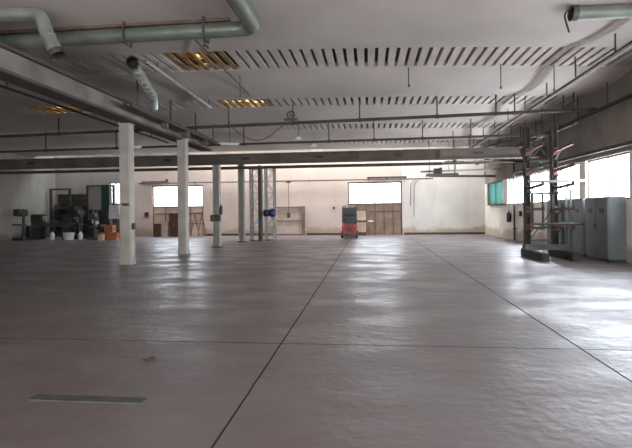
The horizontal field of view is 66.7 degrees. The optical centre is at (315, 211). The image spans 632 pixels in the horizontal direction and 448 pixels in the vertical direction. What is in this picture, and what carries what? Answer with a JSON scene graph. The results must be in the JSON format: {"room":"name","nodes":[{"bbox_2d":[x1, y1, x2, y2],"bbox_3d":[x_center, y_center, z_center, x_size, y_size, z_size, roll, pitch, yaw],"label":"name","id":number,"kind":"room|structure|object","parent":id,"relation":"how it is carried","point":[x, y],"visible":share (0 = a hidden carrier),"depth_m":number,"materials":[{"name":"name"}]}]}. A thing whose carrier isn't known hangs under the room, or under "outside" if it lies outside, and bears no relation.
{"room":"factory floor","nodes":[
{"label":"factory floor","id":0,"kind":"room"},
{"bbox_2d":[0,150,55,240],"bbox_3d":[-21.007,-1.169,16.252,0.300,6.000,37.700,-1,0,6],"label":"wall","id":1,"kind":"structure","parent":0,"point":[30,192],"depth_m":31.38,"materials":[{"name":"paint"}]},
{"bbox_2d":[0,162,441,173],"bbox_3d":[-7.068,-2.042,23.213,25.700,0.143,0.150,-1,0,6],"label":"pipe","id":2,"kind":"object","parent":1,"relation":"attached to","point":[415,163],"visible":1,"depth_m":22.75,"materials":[{"name":"metal"}]},
{"bbox_2d":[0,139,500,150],"bbox_3d":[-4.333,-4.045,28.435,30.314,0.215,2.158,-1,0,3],"label":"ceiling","id":3,"kind":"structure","parent":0,"point":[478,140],"depth_m":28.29,"materials":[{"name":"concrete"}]},
{"bbox_2d":[425,145,458,176],"bbox_3d":[7.165,-3.059,27.375,1.800,2.060,0.400,-1,0,6],"label":"tray","id":4,"kind":"object","parent":3,"relation":"hanging from","point":[454,173],"visible":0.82,"depth_m":27.20,"materials":[{"name":"grey metal"}]},
{"bbox_2d":[433,167,441,172],"bbox_3d":[6.930,-2.296,27.402,0.510,0.420,0.320,-1,0,6],"label":"motor","id":5,"kind":"object","parent":4,"relation":"on","point":[435,170],"visible":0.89,"depth_m":27.28,"materials":[{"name":"grey metal"}]},
{"bbox_2d":[425,173,458,176],"bbox_3d":[7.175,-2.099,27.375,1.800,0.140,0.400,-1,0,6],"label":"tray","id":6,"kind":"object","parent":4,"relation":"on","point":[433,174],"depth_m":27.17,"materials":[{"name":"grey metal"}]},
{"bbox_2d":[420,141,500,172],"bbox_3d":[8.301,-3.188,27.652,4.501,1.807,0.120,-1,0,6],"label":"pipe","id":7,"kind":"object","parent":3,"relation":"hanging from","point":[448,169],"visible":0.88,"depth_m":27.59,"materials":[{"name":"grey metal"}]},
{"bbox_2d":[0,123,530,155],"bbox_3d":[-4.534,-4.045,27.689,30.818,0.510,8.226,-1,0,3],"label":"ceiling","id":8,"kind":"structure","parent":0,"point":[334,134],"depth_m":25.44,"materials":[{"name":"concrete"}]},
{"bbox_2d":[429,144,495,176],"bbox_3d":[8.732,-3.063,28.812,3.903,2.067,0.140,-1,0,6],"label":"pipe","id":9,"kind":"object","parent":8,"relation":"hanging from","point":[484,175],"visible":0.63,"depth_m":28.69,"materials":[{"name":"grey metal"}]},
{"bbox_2d":[444,139,505,161],"bbox_3d":[8.785,-3.425,26.592,3.300,1.343,0.100,-1,0,6],"label":"pipe","id":10,"kind":"object","parent":8,"relation":"hanging from","point":[474,160],"visible":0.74,"depth_m":26.54,"materials":[{"name":"grey metal"}]},
{"bbox_2d":[442,131,522,164],"bbox_3d":[8.021,-3.220,23.759,4.201,1.737,0.120,-1,0,6],"label":"pipe","id":11,"kind":"object","parent":8,"relation":"hanging from","point":[453,162],"visible":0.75,"depth_m":23.70,"materials":[{"name":"metal"}]},
{"bbox_2d":[469,134,514,147],"bbox_3d":[8.012,-3.575,23.758,0.148,1.028,5.386,-1,0,-15],"label":"pipe","id":12,"kind":"object","parent":8,"relation":"hanging from","point":[513,140],"visible":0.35,"depth_m":22.32,"materials":[{"name":"metal"}]},
{"bbox_2d":[55,159,484,236],"bbox_3d":[-3.883,-2.257,33.174,30.050,7.800,0.300,-1,0,6],"label":"wall","id":13,"kind":"structure","parent":0,"point":[319,198],"depth_m":32.56,"materials":[{"name":"paint"}]},
{"bbox_2d":[58,194,85,205],"bbox_3d":[-16.835,-0.815,34.409,3.500,0.900,0.090,-1,0,6],"label":"window","id":14,"kind":"structure","parent":13,"relation":"in","point":[60,200],"depth_m":34.48,"materials":[{"name":"glass"}]},
{"bbox_2d":[110,183,119,203],"bbox_3d":[-14.040,-1.296,34.256,1.400,1.500,0.060,-1,0,6],"label":"window","id":15,"kind":"structure","parent":13,"relation":"in","point":[110,183],"depth_m":34.25,"materials":[{"name":"white glass"}]},
{"bbox_2d":[142,179,167,182],"bbox_3d":[-11.336,-2.165,33.776,1.900,0.220,0.120,-1,0,6],"label":"track","id":16,"kind":"object","parent":13,"relation":"attached to","point":[166,180],"visible":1,"depth_m":33.73,"materials":[{"name":"grey metal"}]},
{"bbox_2d":[152,185,203,235],"bbox_3d":[-9.694,-0.073,33.768,3.760,3.560,0.080,-1,0,6],"label":"door","id":17,"kind":"structure","parent":13,"relation":"in","point":[160,213],"depth_m":33.76,"materials":[{"name":"wood"}]},
{"bbox_2d":[54,146,482,157],"bbox_3d":[-3.932,-4.907,32.995,30.050,2.500,0.060,-1,0,6],"label":"trim","id":18,"kind":"structure","parent":13,"relation":"attached to","point":[405,148],"depth_m":32.92,"materials":[{"name":"concrete"}]},
{"bbox_2d":[139,178,432,183],"bbox_3d":[-2.351,-2.069,32.678,20.200,0.110,0.330,-1,0,6],"label":"pipe","id":19,"kind":"object","parent":13,"relation":"attached to","point":[401,178],"visible":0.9,"depth_m":32.27,"materials":[{"name":"grey metal"}]},
{"bbox_2d":[286,180,290,217],"bbox_3d":[-1.859,-0.840,32.449,0.320,2.520,0.120,-1,0,6],"label":"pendant","id":20,"kind":"object","parent":19,"relation":"hanging from","point":[287,181],"visible":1,"depth_m":32.43,"materials":[{"name":"brown paint"}]},
{"bbox_2d":[276,206,304,234],"bbox_3d":[-1.801,0.630,32.696,2.130,1.980,0.200,-1,0,6],"label":"door","id":21,"kind":"structure","parent":13,"relation":"in","point":[294,225],"depth_m":32.72,"materials":[{"name":"brown metal"}]},
{"bbox_2d":[205,232,484,235],"bbox_3d":[1.643,1.512,32.402,18.880,0.140,0.030,-1,0,6],"label":"baseboard","id":22,"kind":"structure","parent":13,"relation":"attached to","point":[415,233],"depth_m":31.85,"materials":[{"name":"grey metal"}]},
{"bbox_2d":[348,181,401,234],"bbox_3d":[3.962,-0.224,32.260,3.640,3.560,0.080,-1,0,6],"label":"door","id":23,"kind":"structure","parent":13,"relation":"in","point":[387,217],"depth_m":32.20,"materials":[{"name":"brown paint"}]},
{"bbox_2d":[367,176,406,178],"bbox_3d":[4.716,-2.262,31.998,2.600,0.140,0.130,-1,0,6],"label":"track","id":24,"kind":"object","parent":13,"relation":"attached to","point":[390,176],"visible":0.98,"depth_m":31.91,"materials":[{"name":"grey metal"}]},
{"bbox_2d":[0,96,580,132],"bbox_3d":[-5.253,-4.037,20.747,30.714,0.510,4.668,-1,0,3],"label":"ceiling","id":25,"kind":"structure","parent":0,"point":[68,121],"depth_m":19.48,"materials":[{"name":"concrete"}]},
{"bbox_2d":[220,121,238,144],"bbox_3d":[-3.640,-3.375,20.218,0.800,1.170,0.140,-1,0,-11],"label":"lamp","id":26,"kind":"object","parent":25,"relation":"hanging from","point":[229,143],"visible":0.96,"depth_m":20.21,"materials":[{"name":"white metal"}]},
{"bbox_2d":[224,99,262,102],"bbox_3d":[-2.725,-4.145,17.646,1.400,0.010,1.513,-1,0,6],"label":"recessed light","id":27,"kind":"object","parent":25,"relation":"in","point":[254,100],"depth_m":18.03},
{"bbox_2d":[0,119,517,152],"bbox_3d":[-5.795,-3.398,21.663,28.601,1.077,0.120,-1,0,7],"label":"rail","id":28,"kind":"object","parent":25,"relation":"hanging from","point":[470,136],"visible":0.72,"depth_m":21.02,"materials":[{"name":"metal"}]},
{"bbox_2d":[0,92,596,137],"bbox_3d":[-5.482,-3.545,18.585,29.985,0.790,0.120,-1,0,11],"label":"rail","id":29,"kind":"object","parent":25,"relation":"hanging from","point":[436,116],"visible":0.78,"depth_m":17.26,"materials":[{"name":"metal"}]},
{"bbox_2d":[232,125,282,140],"bbox_3d":[-2.198,-2.925,17.973,1.970,0.540,0.026,-1,0,11],"label":"cable","id":30,"kind":"object","parent":29,"relation":"hanging from","point":[282,125],"visible":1,"depth_m":17.96,"materials":[{"name":"black rubber"}]},
{"bbox_2d":[284,111,297,120],"bbox_3d":[-0.928,-3.547,17.735,0.500,0.365,0.100,-1,0,6],"label":"trolley","id":31,"kind":"object","parent":29,"relation":"hanging from","point":[288,118],"visible":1,"depth_m":17.70,"materials":[{"name":"grey metal"}]},
{"bbox_2d":[475,95,577,164],"bbox_3d":[9.329,-3.490,23.011,0.220,1.225,14.201,-1,0,6],"label":"rail","id":32,"kind":"object","parent":25,"relation":"hanging from","point":[569,125],"visible":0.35,"depth_m":18.67,"materials":[{"name":"metal"}]},
{"bbox_2d":[470,33,631,147],"bbox_3d":[7.379,-3.719,17.039,0.200,0.725,18.500,-1,0,6],"label":"rail","id":33,"kind":"object","parent":25,"relation":"hanging from","point":[615,53],"visible":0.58,"depth_m":12.95,"materials":[{"name":"metal"}]},
{"bbox_2d":[485,82,631,159],"bbox_3d":[9.537,-3.643,19.215,0.420,0.925,23.300,-1,0,6],"label":"rail","id":34,"kind":"object","parent":25,"relation":"hanging from","point":[628,96],"visible":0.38,"depth_m":15.88,"materials":[{"name":"metal"}]},
{"bbox_2d":[0,234,631,447],"bbox_3d":[-5.907,1.765,14.438,30.650,0.200,38.000,-1,0,6],"label":"floor","id":35,"kind":"structure","parent":0,"point":[440,340],"depth_m":5.76,"materials":[{"name":"paint"}]},
{"bbox_2d":[12,209,30,240],"bbox_3d":[-18.416,0.828,29.953,0.700,1.950,0.900,-1,0,6],"label":"press","id":36,"kind":"object","parent":35,"relation":"on","point":[16,212],"visible":0.99,"depth_m":29.77,"materials":[{"name":"green paint"}]},
{"bbox_2d":[26,226,30,236],"bbox_3d":[-18.737,1.366,31.549,0.604,0.880,0.604,-1,0,6],"label":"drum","id":37,"kind":"object","parent":35,"relation":"on","point":[28,228],"visible":0.38,"depth_m":31.27,"materials":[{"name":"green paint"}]},
{"bbox_2d":[50,231,54,239],"bbox_3d":[-16.658,1.513,30.313,0.273,0.540,0.280,-1,0,6],"label":"jug","id":38,"kind":"object","parent":35,"relation":"on","point":[52,235],"visible":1,"depth_m":30.23,"materials":[{"name":"white paint"}]},
{"bbox_2d":[31,214,74,239],"bbox_3d":[-16.985,0.982,31.053,2.530,1.610,0.690,-1,0,-5],"label":"lathe","id":39,"kind":"object","parent":35,"relation":"on","point":[38,222],"visible":0.91,"depth_m":30.78,"materials":[{"name":"green paint"}]},
{"bbox_2d":[49,188,71,232],"bbox_3d":[-17.854,0.096,33.562,1.540,3.400,0.140,-1,0,6],"label":"frame","id":40,"kind":"object","parent":35,"relation":"on","point":[68,189],"visible":0.74,"depth_m":33.56,"materials":[{"name":"grey metal"}]},
{"bbox_2d":[53,209,73,236],"bbox_3d":[-18.049,0.799,34.188,1.360,2.000,0.500,-1,0,6],"label":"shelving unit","id":41,"kind":"object","parent":35,"relation":"on","point":[63,210],"visible":0.21,"depth_m":34.43,"materials":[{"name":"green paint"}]},
{"bbox_2d":[54,211,62,216],"bbox_3d":[-18.340,0.167,34.220,0.484,0.468,0.376,-1,0,6],"label":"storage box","id":42,"kind":"object","parent":41,"relation":"on","point":[56,213],"visible":0.9,"depth_m":34.05,"materials":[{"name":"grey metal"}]},
{"bbox_2d":[63,232,74,239],"bbox_3d":[-15.374,1.533,29.869,0.814,0.472,0.466,-1,0,6],"label":"tub","id":43,"kind":"object","parent":35,"relation":"on","point":[66,236],"visible":0.96,"depth_m":29.70,"materials":[{"name":"white paint"}]},
{"bbox_2d":[69,206,85,235],"bbox_3d":[-16.554,0.710,33.163,0.770,2.145,0.990,-1,0,6],"label":"press","id":44,"kind":"object","parent":35,"relation":"on","point":[71,208],"visible":0.42,"depth_m":33.02,"materials":[{"name":"green paint"}]},
{"bbox_2d":[72,210,86,238],"bbox_3d":[-15.368,0.843,31.128,0.665,1.852,0.855,-1,0,6],"label":"press","id":45,"kind":"object","parent":35,"relation":"on","point":[76,213],"visible":0.84,"depth_m":30.98,"materials":[{"name":"green paint"}]},
{"bbox_2d":[78,231,82,239],"bbox_3d":[-14.936,1.494,30.425,0.273,0.540,0.280,-1,0,6],"label":"jug","id":46,"kind":"object","parent":35,"relation":"on","point":[80,235],"visible":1,"depth_m":30.33,"materials":[{"name":"white paint"}]},
{"bbox_2d":[74,206,91,234],"bbox_3d":[-16.510,0.682,34.018,1.060,2.200,0.500,-1,0,6],"label":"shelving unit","id":47,"kind":"object","parent":35,"relation":"on","point":[84,207],"visible":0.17,"depth_m":34.24,"materials":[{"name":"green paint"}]},
{"bbox_2d":[28,394,146,403],"bbox_3d":[-1.970,1.616,4.143,1.020,0.012,0.120,-1,0,6],"label":"floor plate","id":48,"kind":"object","parent":35,"relation":"on","point":[39,397],"visible":1,"depth_m":4.13,"materials":[{"name":"metal"}]},
{"bbox_2d":[87,213,97,239],"bbox_3d":[-13.796,0.923,29.754,0.595,1.658,0.765,-1,0,-11],"label":"press","id":49,"kind":"object","parent":35,"relation":"on","point":[93,216],"visible":0.97,"depth_m":29.57,"materials":[{"name":"green paint"}]},
{"bbox_2d":[86,185,115,232],"bbox_3d":[-14.991,-0.045,33.447,2.060,3.620,0.140,-1,0,6],"label":"frame","id":50,"kind":"object","parent":35,"relation":"on","point":[93,195],"visible":0.64,"depth_m":33.47,"materials":[{"name":"grey metal"}]},
{"bbox_2d":[87,220,114,237],"bbox_3d":[-13.869,1.137,31.011,1.936,1.232,0.528,-1,0,21],"label":"lathe","id":51,"kind":"object","parent":35,"relation":"on","point":[89,222],"visible":0.58,"depth_m":30.98,"materials":[{"name":"green paint"}]},
{"bbox_2d":[97,234,104,240],"bbox_3d":[-12.979,1.563,29.002,0.320,0.360,0.270,-1,0,6],"label":"box","id":52,"kind":"object","parent":35,"relation":"on","point":[101,237],"visible":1,"depth_m":28.88,"materials":[{"name":"beige cardboard"}]},
{"bbox_2d":[101,185,111,232],"bbox_3d":[-14.031,0.004,32.159,0.590,3.500,0.350,-1,0,6],"label":"tall cabinet","id":53,"kind":"object","parent":35,"relation":"on","point":[106,190],"visible":0.69,"depth_m":31.99,"materials":[{"name":"green metal"}]},
{"bbox_2d":[108,232,119,239],"bbox_3d":[-12.378,1.511,29.438,0.530,0.450,0.410,-1,0,6],"label":"crate","id":54,"kind":"object","parent":35,"relation":"on","point":[113,236],"visible":1,"depth_m":29.25,"materials":[{"name":"orange plastic"}]},
{"bbox_2d":[104,225,115,231],"bbox_3d":[-12.632,1.044,29.465,0.530,0.450,0.410,-1,0,6],"label":"crate","id":55,"kind":"object","parent":54,"relation":"on","point":[108,227],"visible":1,"depth_m":29.28,"materials":[{"name":"orange plastic"}]},
{"bbox_2d":[109,205,119,234],"bbox_3d":[-13.248,0.663,31.671,0.720,2.173,0.579,-1,0,6],"label":"flip chart","id":56,"kind":"object","parent":35,"relation":"on","point":[113,209],"visible":0.75,"depth_m":31.53,"materials":[{"name":"white paper"}]},
{"bbox_2d":[118,122,135,264],"bbox_3d":[-5.934,-0.585,15.139,0.425,4.500,0.375,-1,0,6],"label":"concrete column","id":57,"kind":"structure","parent":35,"relation":"on","point":[126,130],"depth_m":14.98,"materials":[{"name":"white concrete"}]},
{"bbox_2d":[0,41,211,150],"bbox_3d":[-6.479,-3.044,8.961,0.540,0.570,26.400,-1,0,6],"label":"girder","id":58,"kind":"object","parent":57,"relation":"on","point":[21,69],"visible":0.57,"depth_m":11.82,"materials":[{"name":"concrete"}]},
{"bbox_2d":[153,224,161,236],"bbox_3d":[-10.832,1.274,32.989,0.520,0.890,0.520,-1,0,6],"label":"box","id":59,"kind":"object","parent":35,"relation":"on","point":[157,228],"visible":0.84,"depth_m":32.74,"materials":[{"name":"brown wood"}]},
{"bbox_2d":[161,229,168,236],"bbox_3d":[-10.327,1.449,32.984,0.460,0.530,0.420,-1,0,6],"label":"box","id":60,"kind":"object","parent":35,"relation":"on","point":[164,232],"visible":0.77,"depth_m":32.78,"materials":[{"name":"beige cardboard"}]},
{"bbox_2d":[161,222,168,228],"bbox_3d":[-10.333,0.944,32.984,0.440,0.460,0.400,-1,0,6],"label":"box","id":61,"kind":"object","parent":60,"relation":"on","point":[165,225],"visible":0.84,"depth_m":32.79,"materials":[{"name":"beige cardboard"}]},
{"bbox_2d":[169,213,177,236],"bbox_3d":[-9.684,0.907,32.938,0.660,1.600,0.490,-1,0,6],"label":"cabinet","id":62,"kind":"object","parent":35,"relation":"on","point":[173,217],"visible":0.78,"depth_m":32.73,"materials":[{"name":"brown wood"}]},
{"bbox_2d":[176,138,189,253],"bbox_3d":[-5.182,-0.593,18.731,0.360,4.500,0.360,-1,0,6],"label":"concrete column","id":63,"kind":"structure","parent":35,"relation":"on","point":[182,145],"depth_m":18.57,"materials":[{"name":"white concrete"}]},
{"bbox_2d":[189,212,206,236],"bbox_3d":[-8.301,0.875,32.710,1.591,1.647,0.549,-1,0,6],"label":"trestle","id":64,"kind":"object","parent":35,"relation":"on","point":[198,212],"visible":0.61,"depth_m":32.66,"materials":[{"name":"brown wood"}]},
{"bbox_2d":[212,165,222,247],"bbox_3d":[-4.590,-0.249,22.238,0.400,3.800,0.400,-1,0,6],"label":"steel column","id":65,"kind":"structure","parent":35,"relation":"on","point":[216,169],"depth_m":22.21,"materials":[{"name":"grey metal"}]},
{"bbox_2d":[210,215,220,221],"bbox_3d":[-4.604,0.301,21.963,0.460,0.300,0.230,-1,0,6],"label":"switch box","id":66,"kind":"object","parent":65,"relation":"attached to","point":[212,217],"visible":1,"depth_m":21.89,"materials":[{"name":"grey metal"}]},
{"bbox_2d":[0,146,545,169],"bbox_3d":[-4.992,-2.400,22.279,29.840,0.470,0.320,-1,0,6],"label":"crossbeam","id":67,"kind":"object","parent":65,"relation":"on","point":[489,152],"visible":0.97,"depth_m":21.81,"materials":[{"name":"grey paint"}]},
{"bbox_2d":[237,165,246,241],"bbox_3d":[-4.047,-0.606,26.101,0.400,4.500,0.400,-1,0,6],"label":"steel column","id":68,"kind":"structure","parent":35,"relation":"on","point":[241,172],"depth_m":26.07,"materials":[{"name":"grey metal"}]},
{"bbox_2d":[249,169,262,240],"bbox_3d":[-3.387,-0.463,27.236,0.650,4.200,0.650,-1,0,6],"label":"lattice mast","id":69,"kind":"object","parent":35,"relation":"on","point":[251,198],"visible":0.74,"depth_m":27.38,"materials":[{"name":"grey metal"}]},
{"bbox_2d":[258,165,262,240],"bbox_3d":[-3.122,-0.466,26.623,0.300,4.200,0.300,-1,0,6],"label":"post","id":70,"kind":"object","parent":35,"relation":"on","point":[259,170],"visible":0.9,"depth_m":26.54,"materials":[{"name":"metal"}]},
{"bbox_2d":[264,169,276,240],"bbox_3d":[-2.599,-0.471,27.350,0.600,4.200,0.600,-1,0,6],"label":"lattice mast","id":71,"kind":"object","parent":35,"relation":"on","point":[266,184],"visible":0.84,"depth_m":27.11,"materials":[{"name":"grey metal"}]},
{"bbox_2d":[263,209,275,216],"bbox_3d":[-2.561,0.078,26.733,0.680,0.492,0.640,-1,0,6],"label":"motor","id":72,"kind":"object","parent":71,"relation":"attached to","point":[268,212],"visible":1,"depth_m":26.50,"materials":[{"name":"blue paint"}]},
{"bbox_2d":[341,205,357,237],"bbox_3d":[2.093,0.597,29.650,1.030,1.960,2.400,-1,0,6],"label":"forklift","id":73,"kind":"object","parent":35,"relation":"on","point":[349,218],"visible":1,"depth_m":28.52,"materials":[{"name":"red paint"}]},
{"bbox_2d":[521,126,579,260],"bbox_3d":[7.699,-0.685,15.624,1.490,4.400,2.050,-1,0,6],"label":"rack","id":74,"kind":"object","parent":35,"relation":"on","point":[555,249],"visible":1,"depth_m":16.09,"materials":[{"name":"grey metal"}]},
{"bbox_2d":[528,179,587,182],"bbox_3d":[7.717,-0.975,15.319,1.805,0.110,0.140,-1,0,6],"label":"pipe","id":75,"kind":"object","parent":74,"relation":"on","point":[568,180],"visible":1,"depth_m":15.28,"materials":[{"name":"grey metal"}]},
{"bbox_2d":[531,222,584,224],"bbox_3d":[7.675,0.391,15.250,1.600,0.080,0.080,-1,0,6],"label":"bar","id":76,"kind":"object","parent":74,"relation":"on","point":[574,223],"visible":1,"depth_m":15.21,"materials":[{"name":"grey metal"}]},
{"bbox_2d":[547,199,564,243],"bbox_3d":[9.325,0.522,18.288,0.550,1.950,1.500,-1,0,6],"label":"tall cabinet","id":77,"kind":"object","parent":35,"relation":"on","point":[561,201],"visible":0.13,"depth_m":17.77,"materials":[{"name":"grey metal"}]},
{"bbox_2d":[564,198,587,256],"bbox_3d":[9.138,0.524,16.598,0.550,1.950,1.500,-1,0,6],"label":"tall cabinet","id":78,"kind":"object","parent":35,"relation":"on","point":[578,215],"visible":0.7,"depth_m":16.19,"materials":[{"name":"grey metal"}]},
{"bbox_2d":[585,196,626,261],"bbox_3d":[8.952,0.527,14.908,0.550,1.950,1.500,-1,0,6],"label":"tall cabinet","id":79,"kind":"object","parent":35,"relation":"on","point":[605,217],"visible":1,"depth_m":14.27,"materials":[{"name":"grey metal"}]},
{"bbox_3d":[3.020,1.462,31.762,0.640,0.210,0.520,-1,0,6],"label":"box","id":80,"kind":"object","parent":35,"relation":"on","visible":0},
{"bbox_2d":[357,222,365,231],"bbox_3d":[3.016,1.032,31.762,0.620,0.630,0.470,-1,0,6],"label":"box","id":81,"kind":"object","parent":80,"relation":"on","point":[361,226],"visible":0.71,"depth_m":31.54,"materials":[{"name":"beige cardboard"}]},
{"bbox_3d":[3.011,0.642,31.762,0.580,0.130,0.420,-1,0,6],"label":"box","id":82,"kind":"object","parent":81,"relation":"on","visible":0},
{"bbox_2d":[357,211,365,219],"bbox_3d":[3.007,0.262,31.762,0.600,0.610,0.440,-1,0,6],"label":"box","id":83,"kind":"object","parent":82,"relation":"on","point":[361,215],"visible":0.98,"depth_m":31.55,"materials":[{"name":"beige cardboard"}]},
{"bbox_2d":[0,0,631,57],"bbox_3d":[-6.369,-4.025,10.633,30.706,0.510,4.518,-1,0,3],"label":"ceiling","id":84,"kind":"structure","parent":0,"point":[284,24],"depth_m":9.75,"materials":[{"name":"concrete"}]},
{"bbox_2d":[0,7,65,60],"bbox_3d":[-6.598,-3.279,8.885,4.017,1.046,0.282,-1,0,4],"label":"ventilation duct","id":85,"kind":"object","parent":84,"relation":"hanging from","point":[53,47],"visible":1,"depth_m":8.71,"materials":[{"name":"grey metal"}]},
{"bbox_2d":[195,40,249,94],"bbox_3d":[-2.428,-3.773,12.789,0.036,0.031,5.500,-1,0,6],"label":"conduit","id":86,"kind":"object","parent":84,"relation":"attached to","point":[195,40],"visible":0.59,"depth_m":12.80,"materials":[{"name":"metal"}]},
{"bbox_2d":[564,4,572,32],"bbox_3d":[4.792,-3.656,9.113,0.156,0.516,0.070,-1,0,26],"label":"cable","id":87,"kind":"object","parent":84,"relation":"hanging from","point":[566,11],"visible":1,"depth_m":9.11,"materials":[{"name":"black rubber"}]},
{"bbox_2d":[567,3,631,21],"bbox_3d":[6.702,-3.824,9.031,3.656,0.292,0.326,-1,0,6],"label":"ventilation duct","id":88,"kind":"object","parent":84,"relation":"hanging from","point":[608,11],"visible":0.98,"depth_m":9.07,"materials":[{"name":"grey metal"}]},
{"bbox_2d":[0,61,631,107],"bbox_3d":[-5.798,-4.032,15.812,30.694,0.510,4.299,-1,0,3],"label":"ceiling","id":89,"kind":"structure","parent":0,"point":[423,81],"depth_m":14.57,"materials":[{"name":"concrete"}]},
{"bbox_2d":[0,82,167,142],"bbox_3d":[-7.260,-3.432,15.687,0.060,0.776,11.600,-1,0,6],"label":"conduit","id":90,"kind":"object","parent":89,"relation":"hanging from","point":[1,86],"visible":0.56,"depth_m":14.14,"materials":[{"name":"metal"}]},
{"bbox_2d":[123,80,216,143],"bbox_3d":[-4.909,-3.441,17.389,0.260,0.950,7.701,-1,0,6],"label":"cable tray","id":91,"kind":"object","parent":89,"relation":"hanging from","point":[136,108],"visible":0.94,"depth_m":15.97,"materials":[{"name":"metal"}]},
{"bbox_2d":[161,122,168,128],"bbox_3d":[-5.052,-2.875,16.042,0.200,0.180,0.212,-1,0,6],"label":"junction box","id":92,"kind":"object","parent":91,"relation":"attached to","point":[164,125],"visible":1,"depth_m":15.96,"materials":[{"name":"grey metal"}]},
{"bbox_2d":[181,131,189,138],"bbox_3d":[-4.854,-2.850,17.831,0.260,0.234,0.272,-1,0,6],"label":"junction box","id":93,"kind":"object","parent":91,"relation":"attached to","point":[184,134],"visible":1,"depth_m":17.71,"materials":[{"name":"brown paint"}]},
{"bbox_2d":[201,140,207,144],"bbox_3d":[-4.624,-2.870,19.918,0.220,0.198,0.232,-1,0,6],"label":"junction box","id":94,"kind":"object","parent":91,"relation":"attached to","point":[203,142],"visible":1,"depth_m":19.83,"materials":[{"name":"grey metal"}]},
{"bbox_2d":[143,59,210,108],"bbox_3d":[-3.968,-3.803,14.469,0.149,0.268,5.302,-1,0,5],"label":"pipe","id":95,"kind":"object","parent":89,"relation":"hanging from","point":[146,61],"visible":0.94,"depth_m":13.60,"materials":[{"name":"grey metal"}]},
{"bbox_2d":[38,47,631,75],"bbox_3d":[-6.009,-4.027,13.261,30.335,0.215,2.530,-1,0,3],"label":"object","id":96,"kind":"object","parent":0,"point":[275,59],"depth_m":12.70,"materials":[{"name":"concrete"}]},
{"bbox_2d":[126,56,157,109],"bbox_3d":[-4.804,-3.577,13.506,0.302,0.701,4.011,-1,0,-11],"label":"ventilation duct","id":97,"kind":"object","parent":96,"relation":"hanging from","point":[132,62],"visible":1,"depth_m":12.89,"materials":[{"name":"grey metal"}]},
{"bbox_2d":[177,52,224,64],"bbox_3d":[-3.143,-4.141,12.726,1.050,0.010,1.819,-1,0,6],"label":"recessed light","id":98,"kind":"object","parent":96,"relation":"in","point":[183,53],"depth_m":12.96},
{"bbox_2d":[485,70,631,262],"bbox_3d":[9.158,-1.501,12.921,0.300,6.000,37.700,-1,0,6],"label":"wall","id":99,"kind":"structure","parent":0,"point":[610,126],"depth_m":17.28,"materials":[{"name":"paint"}]},
{"bbox_2d":[488,181,502,203],"bbox_3d":[10.908,-1.090,29.052,0.070,1.400,3.650,-1,0,6],"label":"window","id":100,"kind":"structure","parent":99,"relation":"in","point":[495,189],"depth_m":29.07,"materials":[{"name":"teal glass"}]},
{"bbox_2d":[506,211,510,221],"bbox_3d":[10.298,0.257,25.625,0.234,0.620,0.240,-1,0,6],"label":"extinguisher","id":101,"kind":"object","parent":99,"relation":"attached to","point":[508,215],"visible":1,"depth_m":25.53,"materials":[{"name":"grey metal"}]},
{"bbox_2d":[512,159,516,240],"bbox_3d":[10.222,-0.812,24.727,0.170,4.600,0.140,-1,0,6],"label":"downpipe","id":102,"kind":"object","parent":99,"relation":"attached to","point":[513,174],"visible":0.78,"depth_m":24.69,"materials":[{"name":"grey metal"}]},
{"bbox_2d":[509,176,522,203],"bbox_3d":[10.444,-1.085,24.853,0.070,1.400,2.900,-1,0,6],"label":"window","id":103,"kind":"structure","parent":99,"relation":"in","point":[520,176],"depth_m":24.83,"materials":[{"name":"brown paint"}]},
{"bbox_2d":[530,170,548,202],"bbox_3d":[10.082,-1.081,21.573,0.070,1.400,2.700,-1,0,6],"label":"window","id":104,"kind":"structure","parent":99,"relation":"in","point":[539,173],"depth_m":21.56,"materials":[{"name":"brown paint"}]},
{"bbox_2d":[559,163,578,198],"bbox_3d":[9.756,-1.077,18.616,0.070,1.400,2.650,-1,0,6],"label":"window","id":105,"kind":"structure","parent":99,"relation":"in","point":[576,164],"depth_m":18.59,"materials":[{"name":"brown paint"}]},
{"bbox_2d":[514,140,631,173],"bbox_3d":[9.264,-1.982,16.078,0.170,0.200,17.000,-1,0,6],"label":"wall rail","id":106,"kind":"object","parent":99,"relation":"attached to","point":[628,143],"visible":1,"depth_m":16.16,"materials":[{"name":"metal"}]},
{"bbox_2d":[588,152,629,198],"bbox_3d":[9.399,-1.073,15.385,0.070,1.400,2.850,-1,0,6],"label":"window","id":107,"kind":"structure","parent":99,"relation":"in","point":[608,158],"depth_m":15.37,"materials":[{"name":"brown paint"}]},
{"bbox_3d":[-6.914,-4.019,5.901,30.450,0.510,5.348,-1,0,6],"label":"ceiling","id":108,"kind":"structure","parent":0,"visible":0},
{"bbox_2d":[0,0,259,49],"bbox_3d":[-5.783,-3.646,5.800,8.713,0.562,8.670,-1,0,6],"label":"ventilation duct","id":109,"kind":"object","parent":108,"relation":"hanging from","point":[124,33],"visible":0.88,"depth_m":9.62,"materials":[{"name":"grey metal"}]},
{"bbox_2d":[200,40,208,52],"bbox_3d":[-2.241,-3.310,9.650,0.184,0.252,0.044,-1,0,6],"label":"hook","id":110,"kind":"object","parent":109,"relation":"attached to","point":[204,42],"visible":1,"depth_m":9.63,"materials":[{"name":"grey metal"}]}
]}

